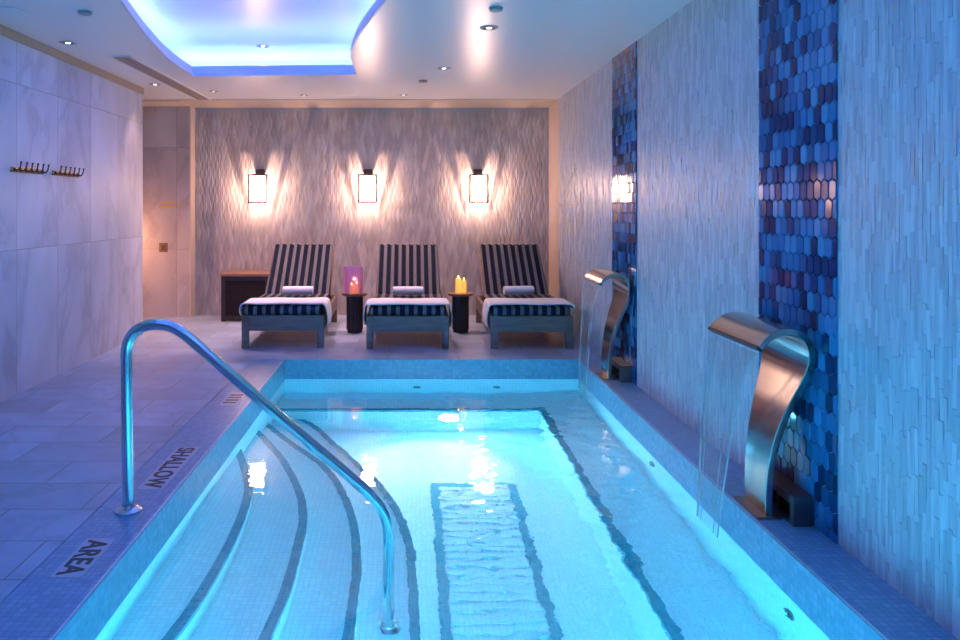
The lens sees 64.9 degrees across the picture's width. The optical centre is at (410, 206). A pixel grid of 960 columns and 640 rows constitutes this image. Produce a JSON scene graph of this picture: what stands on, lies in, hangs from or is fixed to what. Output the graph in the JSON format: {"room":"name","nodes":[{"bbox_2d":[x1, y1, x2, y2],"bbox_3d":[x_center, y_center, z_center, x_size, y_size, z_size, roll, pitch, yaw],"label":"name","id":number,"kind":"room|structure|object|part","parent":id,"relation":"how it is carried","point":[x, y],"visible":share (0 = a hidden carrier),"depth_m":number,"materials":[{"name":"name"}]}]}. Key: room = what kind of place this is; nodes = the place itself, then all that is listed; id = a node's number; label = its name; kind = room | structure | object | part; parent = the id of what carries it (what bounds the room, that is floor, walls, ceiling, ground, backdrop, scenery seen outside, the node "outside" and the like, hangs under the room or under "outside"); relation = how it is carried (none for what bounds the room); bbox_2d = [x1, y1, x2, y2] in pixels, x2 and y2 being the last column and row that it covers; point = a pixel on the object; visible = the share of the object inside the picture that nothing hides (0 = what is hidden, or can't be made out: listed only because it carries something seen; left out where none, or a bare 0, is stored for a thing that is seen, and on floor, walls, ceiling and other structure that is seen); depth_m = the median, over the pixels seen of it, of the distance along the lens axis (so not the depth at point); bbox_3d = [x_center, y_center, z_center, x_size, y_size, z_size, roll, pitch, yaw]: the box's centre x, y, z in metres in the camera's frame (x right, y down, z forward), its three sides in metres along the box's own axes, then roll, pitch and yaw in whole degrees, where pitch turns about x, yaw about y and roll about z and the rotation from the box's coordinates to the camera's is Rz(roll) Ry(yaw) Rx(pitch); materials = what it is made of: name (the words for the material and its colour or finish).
{"room":"spa","nodes":[
{"label":"spa","id":0,"kind":"room"},
{"bbox_2d":[0,35,142,401],"bbox_3d":[-3.615,0.035,2.965,1.770,2.530,9.330,0,0,0],"label":"wall","id":1,"kind":"structure","parent":0,"point":[71,248],"depth_m":5.91,"materials":[{"name":"tile"}]},
{"bbox_2d":[10,161,49,174],"bbox_3d":[-2.693,-0.278,5.325,0.073,0.075,0.444,0,0,0],"label":"hook rack","id":2,"kind":"object","parent":1,"relation":"attached to","point":[20,169],"visible":1,"depth_m":5.28,"materials":[{"name":"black metal"}]},
{"bbox_3d":[-2.722,-0.244,5.325,0.016,0.008,0.444,0,0,0],"label":"rail","id":3,"kind":"part","parent":2,"relation":"part of","materials":[{"name":"brown metal"}]},
{"bbox_2d":[51,165,84,176],"bbox_3d":[-2.693,-0.280,5.915,0.073,0.075,0.444,0,0,0],"label":"hook rack","id":4,"kind":"object","parent":1,"relation":"attached to","point":[57,173],"visible":1,"depth_m":5.87,"materials":[{"name":"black metal"}]},
{"bbox_3d":[-2.722,-0.246,5.915,0.016,0.008,0.444,0,0,0],"label":"rail","id":5,"kind":"part","parent":4,"relation":"part of","materials":[{"name":"brown metal"}]},
{"bbox_2d":[0,24,143,94],"bbox_3d":[-2.724,-1.177,3.018,0.013,0.065,9.235,0,0,0],"label":"trim","id":6,"kind":"structure","parent":1,"relation":"attached to","point":[5,31],"depth_m":5.88,"materials":[{"name":"beige wood"}]},
{"bbox_2d":[143,106,189,316],"bbox_3d":[-3.555,0.055,8.990,1.889,2.490,0.280,0,0,0],"label":"wall","id":7,"kind":"structure","parent":0,"point":[166,129],"depth_m":8.85,"materials":[{"name":"stone"}]},
{"bbox_2d":[159,243,167,251],"bbox_3d":[-2.921,0.478,8.843,0.100,0.110,0.014,0,0,0],"label":"switch plate","id":8,"kind":"object","parent":7,"relation":"attached to","point":[163,247],"visible":1,"depth_m":8.84,"materials":[{"name":"brown metal"}]},
{"bbox_2d":[160,201,179,207],"bbox_3d":[-2.843,-0.029,8.847,0.229,0.080,0.006,0,0,0],"label":"wall sign","id":9,"kind":"object","parent":7,"relation":"attached to","point":[164,201],"visible":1,"depth_m":8.84,"materials":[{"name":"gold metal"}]},
{"bbox_2d":[0,315,600,602],"bbox_3d":[-1.377,1.360,3.715,6.245,0.120,10.830,0,0,0],"label":"floor","id":10,"kind":"structure","parent":0,"point":[61,443],"depth_m":4.96,"materials":[{"name":"grey tile"}]},
{"bbox_2d":[221,270,269,321],"bbox_3d":[-1.880,1.028,8.727,0.550,0.545,0.485,0,0,0],"label":"storage chest","id":11,"kind":"object","parent":10,"relation":"on","point":[237,286],"visible":0.62,"depth_m":8.50,"materials":[{"name":"brown wood"}]},
{"bbox_3d":[-2.130,1.044,8.518,0.044,0.512,0.045,0,0,0],"label":"corner post","id":12,"kind":"part","parent":11,"relation":"part of","materials":[{"name":"brown wood"}]},
{"bbox_3d":[-1.880,1.262,8.507,0.460,0.053,0.016,0,0,0],"label":"rail","id":13,"kind":"part","parent":11,"relation":"part of","materials":[{"name":"brown wood"}]},
{"bbox_3d":[-1.880,0.812,8.507,0.460,0.045,0.016,0,0,0],"label":"rail","id":14,"kind":"part","parent":11,"relation":"part of","materials":[{"name":"brown wood"}]},
{"bbox_3d":[-1.880,0.771,8.727,0.550,0.033,0.485,0,0,0],"label":"lid","id":15,"kind":"part","parent":11,"relation":"part of","materials":[{"name":"brown wood"}]},
{"bbox_2d":[242,244,336,347],"bbox_3d":[-1.197,0.858,7.725,0.756,0.884,1.670,0,0,-1],"label":"chaise lounge","id":16,"kind":"object","parent":10,"relation":"on","point":[296,264],"visible":0.81,"depth_m":7.95,"materials":[{"name":"fabric"}]},
{"bbox_3d":[-1.526,1.155,6.919,0.062,0.290,0.060,0,0,-1],"label":"leg","id":17,"kind":"part","parent":16,"relation":"part of","materials":[{"name":"grey wood"}]},
{"bbox_2d":[239,297,331,327],"bbox_3d":[-1.186,1.006,7.176,0.826,0.244,0.528,0,0,-1],"label":"towel","id":18,"kind":"object","parent":16,"relation":"on","point":[325,301],"visible":0.87,"depth_m":7.06,"materials":[{"name":"white fabric"}]},
{"bbox_2d":[245,293,330,314],"bbox_3d":[-1.191,0.954,7.425,0.715,0.091,1.070,0,0,-1],"label":"seat cushion","id":19,"kind":"object","parent":16,"relation":"on","point":[273,309],"depth_m":6.90,"materials":[{"name":"multicoloured fabric"}]},
{"bbox_3d":[-1.197,1.068,7.710,0.756,0.140,1.620,0,0,-1],"label":"frame","id":20,"kind":"part","parent":16,"relation":"part of","materials":[{"name":"grey wood"}]},
{"bbox_2d":[282,286,313,294],"bbox_3d":[-1.150,0.850,7.636,0.304,0.087,0.110,0,0,-1],"label":"rolled towel","id":21,"kind":"object","parent":16,"relation":"on","point":[287,290],"visible":1,"depth_m":7.60,"materials":[{"name":"white fabric"}]},
{"bbox_2d":[265,244,332,293],"bbox_3d":[-1.208,0.692,8.228,0.689,0.552,0.640,0,0,-1],"label":"cushion","id":22,"kind":"object","parent":16,"relation":"on","point":[296,264],"depth_m":8.20,"materials":[{"name":"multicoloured fabric"}]},
{"bbox_3d":[-0.835,1.155,6.933,0.062,0.290,0.060,0,0,-1],"label":"leg","id":23,"kind":"part","parent":16,"relation":"part of","materials":[{"name":"grey wood"}]},
{"bbox_3d":[-1.208,0.758,8.250,0.680,0.528,0.620,0,0,-1],"label":"backrest frame","id":24,"kind":"part","parent":16,"relation":"part of","materials":[{"name":"brown wood"}]},
{"bbox_3d":[-0.867,1.155,8.487,0.062,0.290,0.060,0,0,-1],"label":"leg","id":25,"kind":"part","parent":16,"relation":"part of","materials":[{"name":"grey wood"}]},
{"bbox_2d":[342,292,366,332],"bbox_3d":[-0.585,1.097,7.800,0.264,0.407,0.264,0,0,0],"label":"side table","id":26,"kind":"object","parent":10,"relation":"on","point":[354,302],"visible":0.89,"depth_m":7.73,"materials":[{"name":"brown wood"}]},
{"bbox_2d":[343,266,362,293],"bbox_3d":[-0.600,0.754,7.800,0.200,0.273,0.184,0,0,0],"label":"candle holder","id":27,"kind":"object","parent":26,"relation":"on","point":[352,275],"visible":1,"depth_m":7.71,"materials":[{"name":"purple glass"}]},
{"bbox_2d":[366,244,448,348],"bbox_3d":[-0.030,0.858,7.685,0.756,0.884,1.670,0,0,0],"label":"chaise lounge","id":28,"kind":"object","parent":10,"relation":"on","point":[401,264],"visible":0.9,"depth_m":7.91,"materials":[{"name":"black fabric"}]},
{"bbox_3d":[-0.376,1.155,6.886,0.062,0.290,0.060,0,0,0],"label":"leg","id":29,"kind":"part","parent":28,"relation":"part of","materials":[{"name":"brown wood"}]},
{"bbox_2d":[363,298,451,326],"bbox_3d":[-0.030,1.002,7.136,0.826,0.234,0.528,0,0,0],"label":"towel","id":30,"kind":"object","parent":28,"relation":"on","point":[372,301],"visible":0.95,"depth_m":7.03,"materials":[{"name":"white fabric"}]},
{"bbox_3d":[-0.030,1.068,7.670,0.756,0.140,1.620,0,0,0],"label":"frame","id":31,"kind":"part","parent":28,"relation":"part of","materials":[{"name":"grey wood"}]},
{"bbox_2d":[393,286,422,294],"bbox_3d":[-0.030,0.850,7.616,0.304,0.088,0.110,0,0,-2],"label":"rolled towel","id":32,"kind":"object","parent":28,"relation":"on","point":[397,290],"visible":1,"depth_m":7.58,"materials":[{"name":"white fabric"}]},
{"bbox_2d":[369,294,446,315],"bbox_3d":[-0.030,0.954,7.385,0.715,0.091,1.070,0,0,0],"label":"seat cushion","id":33,"kind":"object","parent":28,"relation":"on","point":[374,310],"depth_m":6.86,"materials":[{"name":"multicoloured fabric"}]},
{"bbox_2d":[376,244,440,293],"bbox_3d":[-0.030,0.692,8.188,0.689,0.552,0.640,0,0,0],"label":"cushion","id":34,"kind":"object","parent":28,"relation":"on","point":[401,264],"depth_m":8.16,"materials":[{"name":"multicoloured fabric"}]},
{"bbox_3d":[0.316,1.155,6.886,0.062,0.290,0.060,0,0,0],"label":"leg","id":35,"kind":"part","parent":28,"relation":"part of","materials":[{"name":"brown wood"}]},
{"bbox_2d":[448,292,472,332],"bbox_3d":[0.515,1.097,7.800,0.264,0.407,0.264,0,0,0],"label":"side table","id":36,"kind":"object","parent":10,"relation":"on","point":[460,301],"visible":0.94,"depth_m":7.73,"materials":[{"name":"brown wood"}]},
{"bbox_2d":[456,276,460,292],"bbox_3d":[0.492,0.801,7.800,0.056,0.182,0.055,0,0,0],"label":"pillar candle","id":37,"kind":"object","parent":36,"relation":"on","point":[458,280],"visible":1,"depth_m":7.77,"materials":[{"name":"yellow wax"}]},
{"bbox_2d":[461,278,465,292],"bbox_3d":[0.548,0.812,7.780,0.052,0.160,0.052,0,0,0],"label":"pillar candle","id":38,"kind":"object","parent":36,"relation":"on","point":[463,283],"visible":1,"depth_m":7.76,"materials":[{"name":"yellow wax"}]},
{"bbox_2d":[50,359,888,639],"bbox_3d":[0.174,1.897,3.445,2.699,1.195,6.090,0,0,0],"label":"basin","id":39,"kind":"object","parent":10,"relation":"in","point":[838,620],"visible":0.01,"depth_m":3.59,"materials":[{"name":"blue tile"}]},
{"bbox_2d":[95,379,829,639],"bbox_3d":[0.174,1.464,3.445,2.499,0.008,5.890,0,0,0],"label":"pool water","id":40,"kind":"object","parent":39,"relation":"in","point":[519,509],"visible":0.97,"depth_m":3.34,"materials":[{"name":"teal liquid"}]},
{"bbox_2d":[0,359,957,639],"bbox_3d":[0.158,1.360,3.301,3.015,0.120,6.202,0,0,0],"label":"pool coping","id":41,"kind":"object","parent":10,"relation":"attached to","point":[37,608],"visible":0.43,"depth_m":2.91,"materials":[{"name":"grey tile"}]},
{"bbox_2d":[49,538,115,577],"bbox_3d":[-1.212,1.300,2.785,0.115,0.007,0.310,0,0,0],"label":"plaque","id":42,"kind":"object","parent":41,"relation":"attached to","point":[84,557],"visible":1,"depth_m":2.77,"materials":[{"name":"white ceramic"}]},
{"bbox_2d":[137,447,199,488],"bbox_3d":[-1.203,1.300,3.755,0.122,0.007,0.600,0,0,0],"label":"plaque","id":43,"kind":"object","parent":41,"relation":"attached to","point":[163,474],"visible":1,"depth_m":3.72,"materials":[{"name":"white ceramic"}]},
{"bbox_2d":[218,393,244,405],"bbox_3d":[-1.203,1.300,5.080,0.115,0.007,0.340,0,0,0],"label":"plaque","id":44,"kind":"object","parent":41,"relation":"attached to","point":[232,399],"visible":0.97,"depth_m":5.05,"materials":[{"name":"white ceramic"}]},
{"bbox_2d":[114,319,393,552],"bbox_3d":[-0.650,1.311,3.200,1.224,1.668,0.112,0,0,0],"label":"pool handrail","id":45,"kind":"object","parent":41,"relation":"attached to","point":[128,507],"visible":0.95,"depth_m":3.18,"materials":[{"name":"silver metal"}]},
{"bbox_2d":[583,268,631,381],"bbox_3d":[1.506,0.892,5.745,0.260,0.815,0.500,0,0,0],"label":"spout","id":46,"kind":"object","parent":41,"relation":"on","point":[622,287],"visible":1,"depth_m":5.66,"materials":[{"name":"silver metal"}]},
{"bbox_2d":[578,280,599,394],"bbox_3d":[1.369,1.023,5.787,0.041,0.879,0.558,0,0,0],"label":"water","id":47,"kind":"object","parent":46,"relation":"attached to","point":[582,312],"visible":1,"depth_m":5.97,"materials":[{"name":"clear liquid"}]},
{"bbox_3d":[1.492,1.295,5.745,0.105,0.008,0.236,0,0,0],"label":"plate","id":48,"kind":"part","parent":46,"relation":"part of","materials":[{"name":"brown metal"}]},
{"bbox_3d":[1.551,1.248,5.625,0.004,0.068,0.090,0,0,0],"label":"access plate","id":49,"kind":"part","parent":46,"relation":"part of","materials":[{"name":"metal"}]},
{"bbox_2d":[707,312,815,526],"bbox_3d":[1.506,0.892,3.235,0.260,0.815,0.500,0,0,0],"label":"spout","id":50,"kind":"object","parent":41,"relation":"on","point":[788,359],"visible":1,"depth_m":3.16,"materials":[{"name":"metal"}]},
{"bbox_2d":[696,333,758,537],"bbox_3d":[1.369,1.023,3.277,0.041,0.879,0.558,0,0,0],"label":"water","id":51,"kind":"object","parent":50,"relation":"attached to","point":[708,343],"visible":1,"depth_m":3.42,"materials":[{"name":"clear liquid"}]},
{"bbox_3d":[1.492,1.295,3.235,0.105,0.008,0.236,0,0,0],"label":"plate","id":52,"kind":"part","parent":50,"relation":"part of","materials":[{"name":"brown metal"}]},
{"bbox_3d":[1.551,1.248,3.115,0.004,0.068,0.090,0,0,0],"label":"access plate","id":53,"kind":"part","parent":50,"relation":"part of","materials":[{"name":"metal"}]},
{"bbox_2d":[476,244,572,348],"bbox_3d":[1.107,0.858,7.685,0.756,0.884,1.670,0,0,0],"label":"chaise lounge","id":54,"kind":"object","parent":10,"relation":"on","point":[501,265],"visible":0.83,"depth_m":7.91,"materials":[{"name":"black fabric"}]},
{"bbox_3d":[0.761,1.155,8.440,0.062,0.290,0.060,0,0,0],"label":"leg","id":55,"kind":"part","parent":54,"relation":"part of","materials":[{"name":"brown wood"}]},
{"bbox_3d":[1.107,0.758,8.210,0.680,0.528,0.620,0,0,0],"label":"backrest frame","id":56,"kind":"part","parent":54,"relation":"part of","materials":[{"name":"brown wood"}]},
{"bbox_3d":[0.761,1.155,6.886,0.062,0.290,0.060,0,0,0],"label":"leg","id":57,"kind":"part","parent":54,"relation":"part of","materials":[{"name":"brown wood"}]},
{"bbox_2d":[480,244,548,294],"bbox_3d":[1.107,0.692,8.188,0.689,0.552,0.640,0,0,0],"label":"cushion","id":58,"kind":"object","parent":54,"relation":"on","point":[501,265],"depth_m":8.17,"materials":[{"name":"multicoloured fabric"}]},
{"bbox_2d":[503,286,533,294],"bbox_3d":[1.097,0.850,7.656,0.304,0.088,0.110,0,0,-8],"label":"rolled towel","id":59,"kind":"object","parent":54,"relation":"on","point":[507,290],"visible":1,"depth_m":7.62,"materials":[{"name":"white fabric"}]},
{"bbox_3d":[1.107,1.068,7.670,0.756,0.140,1.620,0,0,0],"label":"frame","id":60,"kind":"part","parent":54,"relation":"part of","materials":[{"name":"brown wood"}]},
{"bbox_2d":[482,294,569,315],"bbox_3d":[1.107,0.954,7.385,0.715,0.091,1.070,0,0,0],"label":"seat cushion","id":61,"kind":"object","parent":54,"relation":"on","point":[494,310],"depth_m":6.87,"materials":[{"name":"multicoloured fabric"}]},
{"bbox_2d":[482,298,574,327],"bbox_3d":[1.107,1.007,7.136,0.826,0.244,0.528,0,0,0],"label":"towel","id":62,"kind":"object","parent":54,"relation":"on","point":[488,302],"visible":0.99,"depth_m":7.04,"materials":[{"name":"white fabric"}]},
{"bbox_3d":[1.453,1.155,6.886,0.062,0.290,0.060,0,0,0],"label":"leg","id":63,"kind":"part","parent":54,"relation":"part of","materials":[{"name":"brown wood"}]},
{"bbox_2d":[0,0,691,99],"bbox_3d":[-1.353,-1.353,3.690,6.495,0.294,10.980,0,0,0],"label":"ceiling","id":64,"kind":"structure","parent":0,"point":[318,49],"depth_m":5.91,"materials":[{"name":"white paint"}]},
{"bbox_2d":[0,6,29,16],"bbox_3d":[-2.482,-1.206,4.630,0.230,0.008,0.230,0,0,0],"label":"ceiling speaker","id":65,"kind":"object","parent":64,"relation":"attached to","point":[4,10],"visible":1,"depth_m":4.63,"materials":[{"name":"white plastic"}]},
{"bbox_2d":[59,41,76,44],"bbox_3d":[-2.523,-1.206,5.517,0.120,0.007,0.120,0,0,0],"label":"recessed light","id":66,"kind":"object","parent":64,"relation":"in","point":[60,42],"visible":1,"depth_m":5.51,"materials":[{"name":"grey"}]},
{"bbox_2d":[77,10,92,15],"bbox_3d":[-2.018,-1.200,4.642,0.090,0.019,0.090,0,0,0],"label":"sprinkler","id":67,"kind":"object","parent":64,"relation":"attached to","point":[80,12],"visible":1,"depth_m":4.62,"materials":[{"name":"grey metal"}]},
{"bbox_2d":[107,55,210,99],"bbox_3d":[-2.330,-1.205,7.195,0.190,0.010,2.410,0,0,0],"label":"ceiling vent","id":68,"kind":"object","parent":64,"relation":"in","point":[129,61],"visible":1,"depth_m":6.86,"materials":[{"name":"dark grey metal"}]},
{"bbox_2d":[256,45,269,47],"bbox_3d":[-1.379,-1.496,6.988,0.120,0.007,0.120,0,0,0],"label":"recessed light","id":69,"kind":"object","parent":64,"relation":"in","point":[259,46],"visible":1,"depth_m":6.98,"materials":[{"name":"grey"}]},
{"bbox_2d":[437,67,450,69],"bbox_3d":[0.287,-1.206,6.529,0.120,0.007,0.120,0,0,0],"label":"recessed light","id":70,"kind":"object","parent":64,"relation":"in","point":[439,68],"visible":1,"depth_m":6.52,"materials":[{"name":"grey"}]},
{"bbox_2d":[480,25,497,30],"bbox_3d":[0.526,-1.206,5.056,0.124,0.007,0.124,0,0,0],"label":"recessed light","id":71,"kind":"object","parent":64,"relation":"in","point":[489,27],"visible":1,"depth_m":5.05,"materials":[{"name":"grey"}]},
{"bbox_2d":[489,6,502,11],"bbox_3d":[0.517,-1.200,4.560,0.090,0.019,0.090,0,0,0],"label":"sprinkler","id":72,"kind":"object","parent":64,"relation":"attached to","point":[493,8],"visible":1,"depth_m":4.53,"materials":[{"name":"grey metal"}]},
{"bbox_2d":[195,108,548,314],"bbox_3d":[-0.433,0.054,9.101,4.356,2.529,0.159,0,0,0],"label":"wall","id":73,"kind":"structure","parent":0,"point":[422,160],"depth_m":9.02,"materials":[{"name":"grey tile"}]},
{"bbox_2d":[190,106,194,316],"bbox_3d":[-2.606,0.055,8.938,0.011,2.490,0.184,0,0,0],"label":"trim","id":74,"kind":"structure","parent":73,"relation":"attached to","point":[192,109],"depth_m":8.92,"materials":[{"name":"beige paint"}]},
{"bbox_2d":[248,169,269,202],"bbox_3d":[-1.805,-0.249,8.912,0.225,0.408,0.212,0,0,0],"label":"wall sconce","id":75,"kind":"object","parent":73,"relation":"attached to","point":[258,172],"visible":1,"depth_m":8.90,"materials":[{"name":"white glass"}]},
{"bbox_2d":[143,99,558,107],"bbox_3d":[-1.417,-1.199,8.725,6.165,0.022,0.610,0,0,0],"label":"trim","id":76,"kind":"structure","parent":73,"relation":"attached to","point":[198,103],"depth_m":8.67,"materials":[{"name":"beige paint"}]},
{"bbox_2d":[358,169,376,202],"bbox_3d":[-0.515,-0.249,8.912,0.225,0.408,0.212,0,0,0],"label":"wall sconce","id":77,"kind":"object","parent":73,"relation":"attached to","point":[366,172],"visible":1,"depth_m":8.84,"materials":[{"name":"white glass"}]},
{"bbox_2d":[468,169,488,202],"bbox_3d":[0.800,-0.249,8.912,0.225,0.408,0.212,0,0,0],"label":"wall sconce","id":78,"kind":"object","parent":73,"relation":"attached to","point":[476,172],"visible":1,"depth_m":8.81,"materials":[{"name":"white glass"}]},
{"bbox_2d":[549,0,959,639],"bbox_3d":[1.741,0.035,3.715,0.208,2.530,10.830,0,0,0],"label":"wall","id":79,"kind":"structure","parent":0,"point":[795,164],"depth_m":3.09,"materials":[{"name":"white tile"}]}
]}

